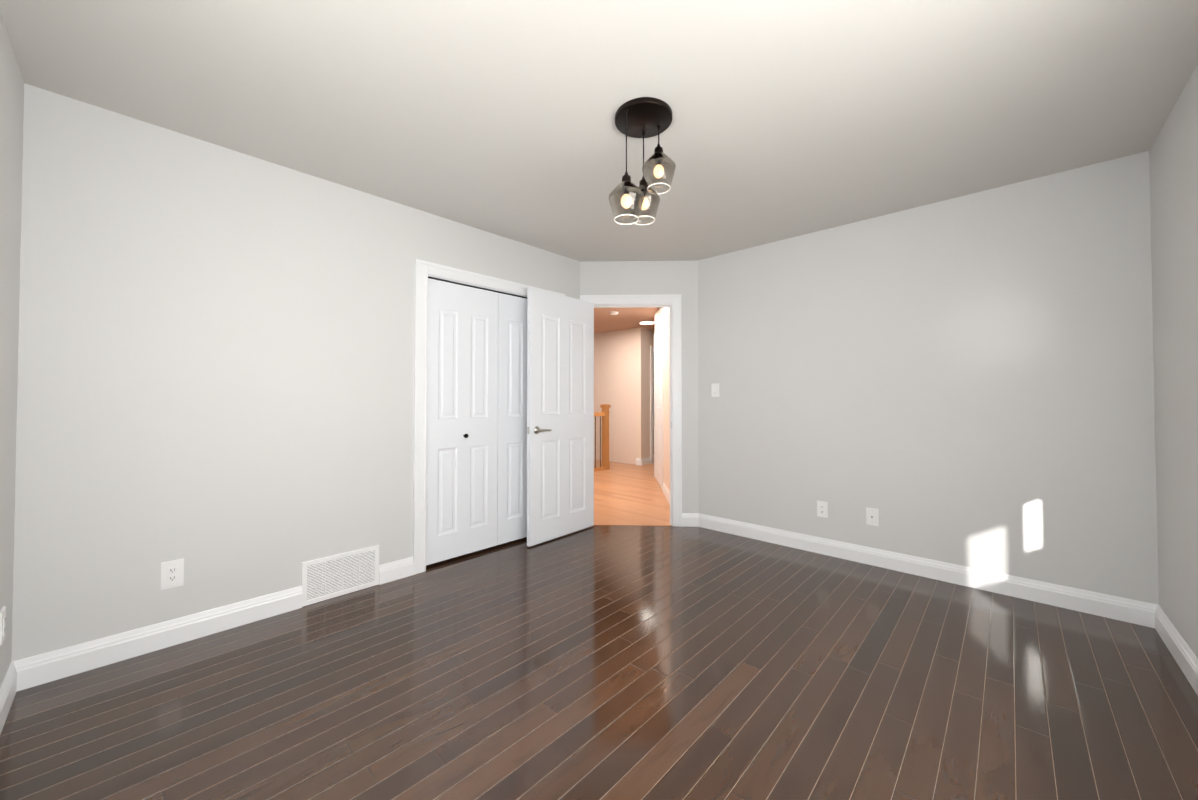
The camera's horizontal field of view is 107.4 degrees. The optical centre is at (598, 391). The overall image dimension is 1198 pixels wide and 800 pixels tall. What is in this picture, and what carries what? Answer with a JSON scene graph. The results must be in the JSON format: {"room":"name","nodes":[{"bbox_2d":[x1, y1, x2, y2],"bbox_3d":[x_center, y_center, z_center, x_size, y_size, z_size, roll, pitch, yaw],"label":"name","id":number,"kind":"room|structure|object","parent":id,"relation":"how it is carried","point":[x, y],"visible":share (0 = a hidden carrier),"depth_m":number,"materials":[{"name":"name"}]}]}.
{"room":"empty bedroom","nodes":[
{"label":"empty bedroom","id":0,"kind":"room"},
{"bbox_2d":[0,10,23,685],"bbox_3d":[-1.111,-0.053,0.546,3.686,2.440,0.120,-1,-1,43],"label":"wall","id":1,"kind":"structure","parent":0,"point":[11,114],"depth_m":1.63,"materials":[{"name":"paint"}]},
{"bbox_2d":[0,606,5,645],"bbox_3d":[-2.155,0.845,1.592,0.074,0.118,0.009,-1,-1,43],"label":"outlet","id":2,"kind":"object","parent":1,"relation":"attached to","point":[2,623],"visible":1,"depth_m":1.58,"materials":[{"name":"white plastic"}]},
{"bbox_2d":[0,659,23,733],"bbox_3d":[-1.076,1.109,0.586,3.416,0.118,0.016,-1,-1,43],"label":"baseboard","id":3,"kind":"structure","parent":1,"relation":"attached to","point":[13,681],"depth_m":1.67,"materials":[{"name":"white wood"}]},
{"bbox_2d":[11,83,579,661],"bbox_3d":[-1.299,0.488,2.949,0.120,3.440,3.390,-1,-1,43],"label":"wall","id":4,"kind":"structure","parent":0,"point":[215,389],"depth_m":2.16,"materials":[{"name":"paint"}]},
{"bbox_2d":[24,586,301,688],"bbox_3d":[-1.980,1.135,2.108,0.016,0.118,0.949,-1,-1,43],"label":"baseboard","id":5,"kind":"structure","parent":4,"relation":"attached to","point":[54,665],"depth_m":2.02,"materials":[{"name":"white wood"}]},
{"bbox_2d":[161,558,183,589],"bbox_3d":[-2.015,0.861,2.081,0.009,0.128,0.078,-1,-1,43],"label":"outlet","id":6,"kind":"object","parent":4,"relation":"attached to","point":[172,573],"visible":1,"depth_m":2.08,"materials":[{"name":"white plastic"}]},
{"bbox_2d":[302,545,378,606],"bbox_3d":[-1.518,1.079,2.608,0.010,0.243,0.410,-1,-1,43],"label":"air vent","id":7,"kind":"object","parent":4,"relation":"in","point":[329,577],"visible":1,"depth_m":2.60,"materials":[{"name":"white metal"}]},
{"bbox_2d":[426,278,526,564],"bbox_3d":[-0.790,0.206,3.442,0.070,1.972,1.162,-1,-1,43],"label":"bifold closet door","id":8,"kind":"structure","parent":4,"relation":"in","point":[476,496],"depth_m":3.30,"materials":[{"name":"white wood"}]},
{"bbox_2d":[428,275,526,298],"bbox_3d":[-0.818,0.204,3.469,0.120,2.025,1.206,-1,-1,43],"label":"trim","id":9,"kind":"structure","parent":4,"relation":"attached to","point":[473,286],"depth_m":3.31,"materials":[{"name":"white wood"}]},
{"bbox_2d":[413,259,564,574],"bbox_3d":[-0.768,0.167,3.422,0.019,2.100,1.351,-1,-1,43],"label":"trim","id":10,"kind":"structure","parent":4,"relation":"attached to","point":[424,270],"depth_m":2.96,"materials":[{"name":"white wood"}]},
{"bbox_2d":[0,459,1197,799],"bbox_3d":[-0.085,1.302,6.134,9.700,0.080,9.585,-1,-1,43],"label":"floor","id":11,"kind":"structure","parent":0,"point":[638,663],"depth_m":1.73,"materials":[{"name":"brown wood"}]},
{"bbox_2d":[594,404,610,471],"bbox_3d":[-1.202,0.738,7.038,1.687,1.078,2.303,-1,-1,43],"label":"railing","id":12,"kind":"object","parent":11,"relation":"on","point":[605,462],"visible":0.29,"depth_m":7.25,"materials":[{"name":"brown wood"}]},
{"bbox_2d":[609,525,671,525],"bbox_3d":[0.291,1.226,4.047,0.754,0.002,0.012,0,-1,2],"label":"trim","id":13,"kind":"structure","parent":11,"relation":"on","point":[640,525],"depth_m":4.04,"materials":[{"name":"brown wood"}]},
{"bbox_2d":[0,0,1197,333],"bbox_3d":[-0.084,-1.228,6.170,9.710,0.100,9.595,-1,-1,43],"label":"ceiling","id":14,"kind":"structure","parent":0,"point":[792,118],"depth_m":1.85,"materials":[{"name":"white paint"}]},
{"bbox_2d":[609,311,618,314],"bbox_3d":[0.220,-1.154,6.458,0.136,0.037,0.136,-1,-1,43],"label":"smoke detector","id":15,"kind":"object","parent":14,"relation":"attached to","point":[613,312],"visible":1,"depth_m":6.41,"materials":[{"name":"white plastic"}]},
{"bbox_2d":[609,97,675,224],"bbox_3d":[0.185,-0.994,1.973,0.260,0.509,0.348,-1,-1,43],"label":"pendant light","id":16,"kind":"object","parent":14,"relation":"hanging from","point":[643,117],"visible":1,"depth_m":1.97,"materials":[{"name":"black metal"}]},
{"bbox_2d":[640,321,654,323],"bbox_3d":[0.796,-1.149,7.293,0.250,0.018,0.250,-1,-1,43],"label":"recessed light","id":17,"kind":"object","parent":14,"relation":"in","point":[647,322],"visible":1,"depth_m":7.23,"materials":[{"name":"white"}]},
{"bbox_2d":[594,327,645,464],"bbox_3d":[-0.804,0.096,9.305,4.350,2.440,0.140,-1,-1,43],"label":"wall","id":18,"kind":"structure","parent":0,"point":[620,372],"depth_m":8.06,"materials":[{"name":"paint"}]},
{"bbox_2d":[580,261,698,512],"bbox_3d":[0.370,0.508,4.111,1.086,3.440,0.120,0,-1,2],"label":"wall","id":19,"kind":"structure","parent":0,"point":[635,277],"depth_m":4.06,"materials":[{"name":"paint"}]},
{"bbox_2d":[527,287,593,546],"bbox_3d":[-0.298,0.194,3.738,0.145,2.030,0.763,-1,-1,43],"label":"entry door","id":20,"kind":"structure","parent":19,"relation":"in","point":[560,415],"depth_m":3.69,"materials":[{"name":"white wood"}]},
{"bbox_2d":[580,294,681,526],"bbox_3d":[0.292,0.167,4.109,0.937,2.125,0.139,0,-1,2],"label":"door frame","id":21,"kind":"structure","parent":19,"relation":"attached to","point":[674,300],"depth_m":4.04,"materials":[{"name":"white wood"}]},
{"bbox_2d":[684,513,1155,627],"bbox_3d":[1.807,1.153,3.162,2.717,0.118,0.038,-1,-1,43],"label":"baseboard","id":22,"kind":"structure","parent":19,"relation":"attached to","point":[1099,604],"depth_m":2.78,"materials":[{"name":"white wood"}]},
{"bbox_2d":[646,328,654,457],"bbox_3d":[1.776,0.590,8.976,0.140,3.440,2.910,-1,-1,43],"label":"wall","id":23,"kind":"structure","parent":0,"point":[650,333],"depth_m":7.93,"materials":[{"name":"paint"}]},
{"bbox_2d":[640,457,650,464],"bbox_3d":[0.831,1.232,7.838,0.016,0.118,0.286,-1,-1,43],"label":"baseboard","id":24,"kind":"structure","parent":23,"relation":"attached to","point":[646,461],"depth_m":7.82,"materials":[{"name":"white wood"}]},
{"bbox_2d":[650,346,653,463],"bbox_3d":[1.256,0.233,8.309,0.018,2.134,0.943,-1,-1,43],"label":"door frame","id":25,"kind":"structure","parent":23,"relation":"attached to","point":[651,409],"depth_m":7.98,"materials":[{"name":"white wood"}]},
{"bbox_2d":[653,352,653,438],"bbox_3d":[1.093,0.097,9.395,1.420,2.440,0.060,-1,-1,43],"label":"wall","id":26,"kind":"structure","parent":0,"point":[653,395],"depth_m":9.29,"materials":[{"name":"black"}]},
{"bbox_2d":[655,308,669,490],"bbox_3d":[0.879,0.030,5.415,0.140,2.440,2.500,0,-1,2],"label":"wall","id":27,"kind":"structure","parent":0,"point":[661,315],"depth_m":5.35,"materials":[{"name":"paint"}]},
{"bbox_2d":[654,323,662,490],"bbox_3d":[0.820,0.197,6.094,0.018,2.132,1.031,0,-1,2],"label":"door frame","id":28,"kind":"structure","parent":27,"relation":"attached to","point":[658,331],"depth_m":5.65,"materials":[{"name":"white wood"}]},
{"bbox_2d":[655,332,661,487],"bbox_3d":[0.822,0.234,6.094,0.009,2.030,0.860,0,-1,2],"label":"hall door","id":29,"kind":"structure","parent":27,"relation":"in","point":[658,469],"depth_m":6.05,"materials":[{"name":"white wood"}]},
{"bbox_2d":[663,483,669,503],"bbox_3d":[0.785,1.181,4.828,0.911,0.118,1.031,-1,-1,43],"label":"baseboard","id":30,"kind":"structure","parent":27,"relation":"attached to","point":[666,492],"depth_m":5.13,"materials":[{"name":"white wood"}]},
{"bbox_2d":[698,151,1158,604],"bbox_3d":[1.958,-0.009,3.149,2.751,2.440,0.120,-1,-1,43],"label":"wall","id":31,"kind":"structure","parent":0,"point":[967,380],"depth_m":2.78,"materials":[{"name":"paint"}]},
{"bbox_2d":[711,383,718,396],"bbox_3d":[1.034,-0.017,3.922,0.074,0.118,0.011,-1,-1,43],"label":"light switch","id":32,"kind":"object","parent":31,"relation":"attached to","point":[714,390],"visible":1,"depth_m":3.92,"materials":[{"name":"white plastic"}]},
{"bbox_2d":[817,501,827,517],"bbox_3d":[1.677,0.881,3.309,0.074,0.118,0.009,-1,-1,43],"label":"outlet","id":33,"kind":"object","parent":31,"relation":"attached to","point":[822,508],"visible":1,"depth_m":3.30,"materials":[{"name":"white plastic"}]},
{"bbox_2d":[866,507,878,525],"bbox_3d":[1.912,0.875,3.084,0.074,0.118,0.017,-1,-1,43],"label":"outlet plate","id":34,"kind":"object","parent":31,"relation":"attached to","point":[871,516],"visible":1,"depth_m":3.08,"materials":[{"name":"white plastic"}]},
{"bbox_2d":[1149,64,1197,657],"bbox_3d":[1.517,-0.048,0.828,0.012,2.440,4.118,-1,-1,43],"label":"wall","id":35,"kind":"structure","parent":0,"point":[1173,159],"depth_m":1.93,"materials":[{"name":"paint"}]},
{"bbox_2d":[1152,604,1197,694],"bbox_3d":[1.506,1.113,0.817,0.016,0.118,3.878,-1,-1,43],"label":"baseboard","id":36,"kind":"structure","parent":35,"relation":"attached to","point":[1187,661],"depth_m":1.94,"materials":[{"name":"white wood"}]}
]}

